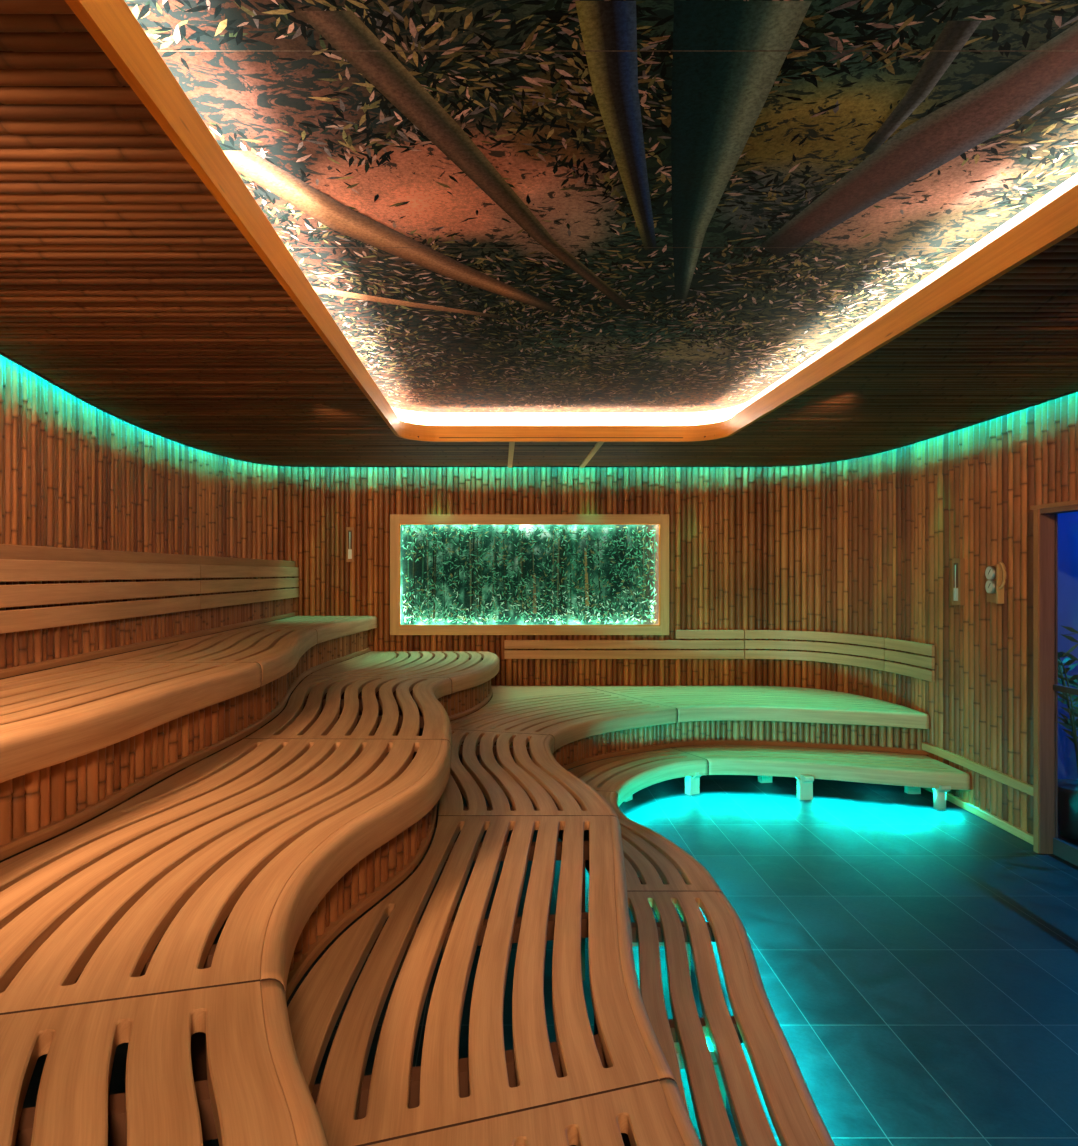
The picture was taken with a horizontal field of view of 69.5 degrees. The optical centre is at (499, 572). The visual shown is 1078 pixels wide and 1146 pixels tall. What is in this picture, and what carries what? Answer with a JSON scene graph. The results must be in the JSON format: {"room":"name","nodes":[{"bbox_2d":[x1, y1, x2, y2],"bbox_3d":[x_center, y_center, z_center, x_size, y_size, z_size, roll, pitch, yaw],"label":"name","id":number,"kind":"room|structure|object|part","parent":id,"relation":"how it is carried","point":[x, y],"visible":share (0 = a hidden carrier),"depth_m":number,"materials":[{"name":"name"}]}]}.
{"room":"sauna","nodes":[
{"label":"sauna","id":0,"kind":"room"},
{"bbox_2d":[0,355,302,862],"bbox_3d":[-2.406,0.285,3.357,0.838,2.930,9.122,0,0,0],"label":"wall","id":1,"kind":"structure","parent":0,"point":[74,473],"depth_m":5.52,"materials":[{"name":"brown wood"}]},
{"bbox_2d":[0,544,295,678],"bbox_3d":[-2.061,0.155,3.319,0.073,0.547,8.938,0,0,0],"label":"wall panel","id":2,"kind":"object","parent":1,"relation":"attached to","point":[22,652],"visible":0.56,"depth_m":4.13,"materials":[{"name":"brown wood"}]},
{"bbox_2d":[0,559,200,633],"bbox_3d":[-2.020,0.094,3.320,0.051,0.300,3.732,0,0,0],"label":"backrest","id":3,"kind":"object","parent":2,"relation":"attached to","point":[24,595],"visible":1,"depth_m":3.76,"materials":[{"name":"brown wood"}]},
{"bbox_3d":[-2.048,0.411,3.319,0.047,0.035,8.938,0,0,0],"label":"foot trim","id":4,"kind":"part","parent":2,"relation":"part of","materials":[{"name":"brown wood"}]},
{"bbox_2d":[196,565,298,608],"bbox_3d":[-2.034,0.094,6.487,0.048,0.300,2.586,0,0,0],"label":"backrest","id":5,"kind":"object","parent":2,"relation":"attached to","point":[255,584],"visible":0.96,"depth_m":6.12,"materials":[{"name":"brown wood"}]},
{"bbox_2d":[0,352,301,466],"bbox_3d":[-2.265,-1.115,3.258,0.688,0.129,8.909,0,0,0],"label":"trim","id":6,"kind":"structure","parent":1,"relation":"attached to","point":[1,353],"depth_m":5.05,"materials":[{"name":"brown wood"}]},
{"bbox_2d":[302,466,721,466],"bbox_3d":[0.110,-1.115,7.658,4.180,0.129,0.100,0,0,0],"label":"trim","id":7,"kind":"structure","parent":1,"relation":"attached to","point":[302,466],"depth_m":7.70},
{"bbox_2d":[303,467,718,746],"bbox_3d":[0.110,0.285,7.852,4.180,2.930,0.144,0,0,0],"label":"wall","id":8,"kind":"structure","parent":0,"point":[364,499],"depth_m":7.80,"materials":[{"name":"brown wood"}]},
{"bbox_2d":[346,527,353,561],"bbox_3d":[-1.500,-0.285,7.773,0.075,0.350,0.042,0,0,0],"label":"thermometer","id":9,"kind":"object","parent":8,"relation":"attached to","point":[349,530],"visible":1,"depth_m":7.76,"materials":[{"name":"brown wood"}]},
{"bbox_2d":[390,514,668,634],"bbox_3d":[0.296,0.018,7.784,2.788,1.205,0.077,0,0,0],"label":"framed plant panel","id":10,"kind":"object","parent":8,"relation":"attached to","point":[451,574],"visible":1,"depth_m":7.82,"materials":[{"name":"green plant"}]},
{"bbox_2d":[504,630,743,658],"bbox_3d":[1.241,0.715,7.772,2.394,0.290,0.050,0,0,0],"label":"backrest","id":11,"kind":"object","parent":8,"relation":"attached to","point":[737,644],"visible":1,"depth_m":7.75,"materials":[{"name":"brown wood"}]},
{"bbox_2d":[0,0,1077,465],"bbox_3d":[0.381,-1.063,3.263,5.980,0.024,8.888,0,0,0],"label":"ceiling","id":12,"kind":"structure","parent":0,"point":[126,284],"depth_m":3.37,"materials":[{"name":"brown wood"}]},
{"bbox_2d":[508,442,514,467],"bbox_3d":[0.097,-1.054,6.940,0.044,0.022,1.520,0,0,0],"label":"batten","id":13,"kind":"object","parent":12,"relation":"attached to","point":[511,444],"visible":1,"depth_m":6.83,"materials":[{"name":"brown wood"}]},
{"bbox_2d":[65,0,1077,441],"bbox_3d":[0.484,-1.187,2.700,2.822,0.287,7.220,0,0,0],"label":"ceiling panel","id":14,"kind":"object","parent":12,"relation":"attached to","point":[686,219],"visible":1,"depth_m":2.51,"materials":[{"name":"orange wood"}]},
{"bbox_2d":[579,442,603,467],"bbox_3d":[0.810,-1.054,6.940,0.044,0.022,1.520,0,0,0],"label":"batten","id":15,"kind":"object","parent":12,"relation":"attached to","point":[598,445],"visible":1,"depth_m":6.83,"materials":[{"name":"brown wood"}]},
{"bbox_2d":[22,747,1077,1145],"bbox_3d":[1.450,1.800,3.350,9.100,0.100,9.500,0,0,0],"label":"floor","id":16,"kind":"structure","parent":0,"point":[917,962],"depth_m":3.53,"materials":[{"name":"tile"}]},
{"bbox_2d":[0,662,260,838],"bbox_3d":[-1.584,1.090,2.373,0.866,1.320,2.728,0,0,0],"label":"bench section","id":17,"kind":"object","parent":16,"relation":"on","point":[50,717],"visible":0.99,"depth_m":2.72,"materials":[{"name":"brown wood"}]},
{"bbox_3d":[-1.950,1.143,3.474,0.072,1.215,0.072,0,0,0],"label":"leg","id":18,"kind":"part","parent":17,"relation":"part of","materials":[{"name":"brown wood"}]},
{"bbox_3d":[-1.607,0.451,2.372,0.820,0.042,2.726,0,0,0],"label":"slatted seat","id":19,"kind":"part","parent":17,"relation":"part of","materials":[{"name":"brown wood"}]},
{"bbox_2d":[0,630,370,860],"bbox_3d":[-1.370,0.628,3.326,0.310,0.309,8.954,0,0,0],"label":"riser","id":20,"kind":"object","parent":17,"relation":"attached to","point":[38,806],"visible":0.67,"depth_m":2.77,"materials":[{"name":"brown wood"}]},
{"bbox_3d":[-1.365,1.143,3.491,0.072,1.215,0.072,0,0,0],"label":"leg","id":21,"kind":"part","parent":17,"relation":"part of","materials":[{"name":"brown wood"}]},
{"bbox_2d":[0,980,327,1145],"bbox_3d":[-0.644,1.267,0.173,1.528,0.966,2.671,0,0,0],"label":"bench section","id":22,"kind":"object","parent":16,"relation":"on","point":[256,1092],"visible":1,"depth_m":1.22,"materials":[{"name":"brown wood"}]},
{"bbox_2d":[286,679,491,1002],"bbox_3d":[-0.280,0.979,3.308,0.666,0.301,8.924,0,0,0],"label":"riser","id":23,"kind":"object","parent":22,"relation":"attached to","point":[385,868],"visible":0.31,"depth_m":2.65,"materials":[{"name":"brown wood"}]},
{"bbox_2d":[81,629,316,810],"bbox_3d":[-1.587,1.090,4.837,0.879,1.320,2.239,0,0,0],"label":"bench section","id":24,"kind":"object","parent":16,"relation":"on","point":[277,652],"visible":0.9,"depth_m":4.36,"materials":[{"name":"brown wood"}]},
{"bbox_3d":[-1.950,1.143,3.960,0.072,1.215,0.072,0,0,0],"label":"leg","id":25,"kind":"part","parent":24,"relation":"part of","materials":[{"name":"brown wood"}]},
{"bbox_3d":[-1.610,0.451,4.837,0.833,0.042,2.238,0,0,0],"label":"slatted seat","id":26,"kind":"part","parent":24,"relation":"part of","materials":[{"name":"brown wood"}]},
{"bbox_2d":[0,739,450,1145],"bbox_3d":[-0.806,1.267,2.453,1.050,0.966,2.477,0,0,4],"label":"bench section","id":27,"kind":"object","parent":16,"relation":"on","point":[250,837],"visible":0.99,"depth_m":2.07,"materials":[{"name":"brown wood"}]},
{"bbox_3d":[-0.667,1.319,1.694,0.070,0.861,0.070,0,0,-14],"label":"leg","id":28,"kind":"part","parent":27,"relation":"part of","materials":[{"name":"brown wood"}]},
{"bbox_3d":[-0.832,0.805,2.454,0.977,0.042,2.494,0,0,5],"label":"slatted seat","id":29,"kind":"part","parent":27,"relation":"part of","materials":[{"name":"brown wood"}]},
{"bbox_3d":[-0.422,1.319,3.415,0.070,0.861,0.070,0,0,0],"label":"leg","id":30,"kind":"part","parent":27,"relation":"part of","materials":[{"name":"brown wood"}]},
{"bbox_2d":[238,616,376,735],"bbox_3d":[-1.633,1.090,6.871,0.806,1.320,1.830,0,0,0],"label":"bench section","id":31,"kind":"object","parent":16,"relation":"on","point":[327,628],"visible":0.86,"depth_m":6.74,"materials":[{"name":"brown wood"}]},
{"bbox_3d":[-1.656,0.451,6.871,0.759,0.042,1.830,0,0,0],"label":"slatted seat","id":32,"kind":"part","parent":31,"relation":"part of","materials":[{"name":"brown wood"}]},
{"bbox_2d":[245,676,451,923],"bbox_3d":[-0.846,1.267,4.797,1.095,0.966,2.339,0,0,-3],"label":"bench section","id":33,"kind":"object","parent":16,"relation":"on","point":[411,693],"visible":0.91,"depth_m":4.42,"materials":[{"name":"brown wood"}]},
{"bbox_3d":[-0.869,0.805,4.797,1.045,0.042,2.338,0,0,-4],"label":"slatted seat","id":34,"kind":"part","parent":33,"relation":"part of","materials":[{"name":"brown wood"}]},
{"bbox_3d":[-0.444,1.319,3.907,0.072,0.861,0.072,0,0,0],"label":"leg","id":35,"kind":"part","parent":33,"relation":"part of","materials":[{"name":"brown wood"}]},
{"bbox_2d":[309,651,498,743],"bbox_3d":[-0.736,1.267,6.796,1.460,0.966,1.980,0,0,0],"label":"bench section","id":36,"kind":"object","parent":16,"relation":"on","point":[464,672],"visible":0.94,"depth_m":6.58,"materials":[{"name":"brown wood"}]},
{"bbox_3d":[-0.758,0.805,6.799,1.414,0.042,1.975,0,0,0],"label":"slatted seat","id":37,"kind":"part","parent":36,"relation":"part of","materials":[{"name":"brown wood"}]},
{"bbox_2d":[287,816,676,1145],"bbox_3d":[-0.022,1.440,2.548,0.978,0.620,2.214,0,0,5],"label":"bench section","id":38,"kind":"object","parent":16,"relation":"on","point":[399,1099],"visible":0.97,"depth_m":2.10,"materials":[{"name":"brown wood"}]},
{"bbox_3d":[-0.214,1.492,3.353,0.072,0.515,0.072,0,0,0],"label":"leg","id":39,"kind":"part","parent":38,"relation":"part of","materials":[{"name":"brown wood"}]},
{"bbox_3d":[0.330,1.492,3.367,0.072,0.515,0.072,0,0,0],"label":"leg","id":40,"kind":"part","parent":38,"relation":"part of","materials":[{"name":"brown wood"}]},
{"bbox_2d":[435,729,617,905],"bbox_3d":[0.010,1.440,4.632,0.902,0.620,2.132,0,0,-6],"label":"bench section","id":41,"kind":"object","parent":16,"relation":"on","point":[541,780],"visible":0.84,"depth_m":4.21,"materials":[{"name":"brown wood"}]},
{"bbox_3d":[-0.450,1.492,5.375,0.070,0.515,0.070,0,0,15],"label":"leg","id":42,"kind":"part","parent":41,"relation":"part of","materials":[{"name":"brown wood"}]},
{"bbox_3d":[-0.013,1.151,4.632,0.855,0.042,2.127,0,0,-6],"label":"slatted seat","id":43,"kind":"part","parent":41,"relation":"part of","materials":[{"name":"brown wood"}]},
{"bbox_2d":[368,1079,701,1145],"bbox_3d":[0.184,1.440,0.237,0.905,0.620,2.905,0,0,-9],"label":"bench section","id":44,"kind":"object","parent":16,"relation":"on","point":[655,1113],"visible":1,"depth_m":1.59,"materials":[{"name":"brown wood"}]},
{"bbox_2d":[450,686,677,806],"bbox_3d":[0.502,1.440,6.603,1.959,0.620,2.388,0,0,0],"label":"bench section","id":45,"kind":"object","parent":16,"relation":"on","point":[570,714],"visible":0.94,"depth_m":6.30,"materials":[{"name":"brown wood"}]},
{"bbox_3d":[-0.297,1.492,5.923,0.070,0.515,0.070,0,0,21],"label":"leg","id":46,"kind":"part","parent":45,"relation":"part of","materials":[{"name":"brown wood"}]},
{"bbox_3d":[0.491,1.151,6.606,1.938,0.042,2.368,0,0,0],"label":"slatted seat","id":47,"kind":"part","parent":45,"relation":"part of","materials":[{"name":"brown wood"}]},
{"bbox_2d":[568,748,707,806],"bbox_3d":[0.922,1.610,5.859,0.701,0.280,1.664,0,0,44],"label":"bench section","id":48,"kind":"object","parent":16,"relation":"on","point":[625,775],"visible":0.84,"depth_m":5.92,"materials":[{"name":"brown wood"}]},
{"bbox_3d":[0.970,1.674,5.980,0.060,0.152,0.100,0,0,41],"label":"leg","id":49,"kind":"part","parent":48,"relation":"part of","materials":[{"name":"brown wood"}]},
{"bbox_3d":[1.526,1.674,6.160,0.100,0.152,0.060,0,0,-28],"label":"leg","id":50,"kind":"part","parent":48,"relation":"part of","materials":[{"name":"brown wood"}]},
{"bbox_2d":[561,791,722,892],"bbox_3d":[0.640,1.610,4.440,0.596,0.280,1.816,0,0,-10],"label":"bench section","id":51,"kind":"object","parent":16,"relation":"on","point":[653,862],"visible":0.38,"depth_m":3.95,"materials":[{"name":"brown wood"}]},
{"bbox_2d":[553,721,928,1145],"bbox_3d":[0.810,1.321,3.049,2.703,0.295,8.000,0,0,21],"label":"riser","id":52,"kind":"object","parent":51,"relation":"on","point":[774,733],"visible":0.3,"depth_m":6.48,"materials":[{"name":"brown wood"}]},
{"bbox_3d":[0.816,1.451,3.041,2.687,0.035,7.978,0,0,21],"label":"foot trim","id":53,"kind":"part","parent":52,"relation":"part of","materials":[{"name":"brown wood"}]},
{"bbox_2d":[627,891,834,1145],"bbox_3d":[0.722,1.610,1.172,0.749,0.280,4.831,0,0,-1],"label":"bench section","id":54,"kind":"object","parent":16,"relation":"on","point":[709,1049],"visible":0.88,"depth_m":2.54,"materials":[{"name":"brown wood"}]},
{"bbox_3d":[0.790,1.674,3.390,0.061,0.152,0.101,0,0,0],"label":"leg","id":55,"kind":"part","parent":54,"relation":"part of","materials":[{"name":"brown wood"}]},
{"bbox_3d":[0.700,1.674,2.570,0.060,0.152,0.100,0,0,-6],"label":"leg","id":56,"kind":"part","parent":54,"relation":"part of","materials":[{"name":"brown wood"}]},
{"bbox_2d":[585,686,928,751],"bbox_3d":[2.126,1.440,6.996,2.612,0.620,1.590,0,0,0],"label":"bench section","id":57,"kind":"object","parent":16,"relation":"on","point":[692,703],"visible":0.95,"depth_m":6.67,"materials":[{"name":"brown wood"}]},
{"bbox_3d":[2.126,1.151,7.020,2.612,0.042,1.538,0,0,0],"label":"slatted seat","id":58,"kind":"part","parent":57,"relation":"part of","materials":[{"name":"brown wood"}]},
{"bbox_2d":[672,745,969,809],"bbox_3d":[2.492,1.610,6.301,2.141,0.280,0.819,0,0,15],"label":"bench section","id":59,"kind":"object","parent":16,"relation":"on","point":[913,772],"visible":0.98,"depth_m":6.05,"materials":[{"name":"brown wood"}]},
{"bbox_3d":[2.220,1.674,6.500,0.100,0.152,0.060,0,0,-11],"label":"leg","id":60,"kind":"part","parent":59,"relation":"part of","materials":[{"name":"brown wood"}]},
{"bbox_3d":[2.364,1.674,6.020,0.100,0.152,0.060,0,0,-3],"label":"leg","id":61,"kind":"part","parent":59,"relation":"part of","materials":[{"name":"brown wood"}]},
{"bbox_3d":[2.470,1.491,6.252,2.123,0.042,0.607,0,0,13],"label":"slatted seat","id":62,"kind":"part","parent":59,"relation":"part of","materials":[{"name":"brown wood"}]},
{"bbox_3d":[3.280,1.674,6.170,0.100,0.152,0.060,0,0,0],"label":"leg","id":63,"kind":"part","parent":59,"relation":"part of","materials":[{"name":"brown wood"}]},
{"bbox_3d":[3.270,1.674,5.770,0.084,0.152,0.084,0,0,0],"label":"leg","id":64,"kind":"part","parent":59,"relation":"part of","materials":[{"name":"brown wood"}]},
{"bbox_2d":[1058,625,1077,840],"bbox_3d":[3.843,1.027,5.156,0.749,1.445,0.745,0,0,0],"label":"potted palm","id":65,"kind":"object","parent":16,"relation":"on","point":[1067,788],"visible":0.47,"depth_m":5.12,"materials":[{"name":"green plant"}]},
{"bbox_2d":[1058,779,1077,840],"bbox_3d":[3.850,1.580,5.150,0.330,0.340,0.330,0,0,0],"label":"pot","id":66,"kind":"object","parent":65,"relation":"attached to","point":[1067,788],"depth_m":5.10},
{"bbox_2d":[718,403,1041,833],"bbox_3d":[3.216,0.285,6.549,0.860,2.930,3.231,0,0,-24],"label":"wall","id":67,"kind":"structure","parent":0,"point":[866,545],"depth_m":6.49,"materials":[{"name":"brown wood"}]},
{"bbox_2d":[744,630,885,670],"bbox_3d":[3.021,0.715,7.391,0.323,0.290,1.346,0,0,-44],"label":"backrest","id":68,"kind":"object","parent":67,"relation":"attached to","point":[749,644],"visible":0.99,"depth_m":7.54,"materials":[{"name":"brown wood"}]},
{"bbox_2d":[722,390,1077,466],"bbox_3d":[3.169,-1.115,3.303,1.044,0.129,8.962,0,0,-6],"label":"trim","id":69,"kind":"structure","parent":67,"relation":"attached to","point":[1071,392],"depth_m":5.97,"materials":[{"name":"brown wood"}]},
{"bbox_2d":[885,638,934,681],"bbox_3d":[3.416,0.715,6.464,0.054,0.290,0.678,0,0,-3],"label":"backrest","id":70,"kind":"object","parent":67,"relation":"attached to","point":[893,656],"visible":1,"depth_m":6.43,"materials":[{"name":"brown wood"}]},
{"bbox_2d":[952,558,964,604],"bbox_3d":[3.435,0.065,5.823,0.043,0.350,0.110,0,0,0],"label":"thermometer","id":71,"kind":"object","parent":67,"relation":"attached to","point":[958,564],"visible":1,"depth_m":5.79,"materials":[{"name":"brown wood"}]},
{"bbox_2d":[921,787,1032,844],"bbox_3d":[3.433,1.722,5.912,0.067,0.055,1.984,0,0,-1],"label":"baseboard","id":72,"kind":"structure","parent":67,"relation":"attached to","point":[1024,835],"depth_m":5.44,"materials":[{"name":"brown wood"}]},
{"bbox_2d":[922,742,1032,795],"bbox_3d":[3.432,1.405,5.912,0.069,0.060,1.984,0,0,-1],"label":"trim","id":73,"kind":"structure","parent":67,"relation":"attached to","point":[1022,786],"depth_m":5.54,"materials":[{"name":"brown wood"}]},
{"bbox_2d":[985,561,1005,603],"bbox_3d":[3.426,0.065,5.359,0.053,0.290,0.235,0,0,0],"label":"gauge","id":74,"kind":"object","parent":67,"relation":"attached to","point":[995,575],"visible":1,"depth_m":5.36,"materials":[{"name":"brown wood"}]},
{"bbox_3d":[3.429,0.075,5.319,0.044,0.270,0.018,0,0,0],"label":"rail","id":75,"kind":"part","parent":74,"relation":"part of","materials":[{"name":"brown wood"}]},
{"bbox_2d":[1041,392,1077,503],"bbox_3d":[3.439,0.285,1.875,0.188,2.930,6.156,0,0,2],"label":"wall","id":76,"kind":"structure","parent":0,"point":[1059,425],"depth_m":4.78,"materials":[{"name":"brown wood"}]},
{"bbox_2d":[1030,500,1077,865],"bbox_3d":[3.415,0.662,4.245,0.120,2.175,1.330,0,0,0],"label":"door frame","id":77,"kind":"structure","parent":76,"relation":"in","point":[1046,687],"depth_m":4.83,"materials":[{"name":"brown wood"}]},
{"bbox_3d":[3.361,0.675,4.862,0.008,2.149,0.044,0,0,0],"label":"casing","id":78,"kind":"part","parent":77,"relation":"part of","materials":[{"name":"brown wood"}]},
{"bbox_3d":[3.415,-0.412,4.245,0.120,0.025,1.330,0,0,0],"label":"head trim","id":79,"kind":"part","parent":77,"relation":"part of","materials":[{"name":"brown wood"}]},
{"bbox_3d":[3.459,1.700,4.268,0.028,0.100,1.135,0,0,0],"label":"rail","id":80,"kind":"part","parent":77,"relation":"part of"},
{"bbox_2d":[1058,512,1077,779],"bbox_3d":[4.550,0.300,4.250,2.100,2.900,2.900,0,0,0],"label":"wall","id":81,"kind":"structure","parent":0,"point":[1067,522],"depth_m":5.60,"materials":[{"name":"blue paint"}]}
]}

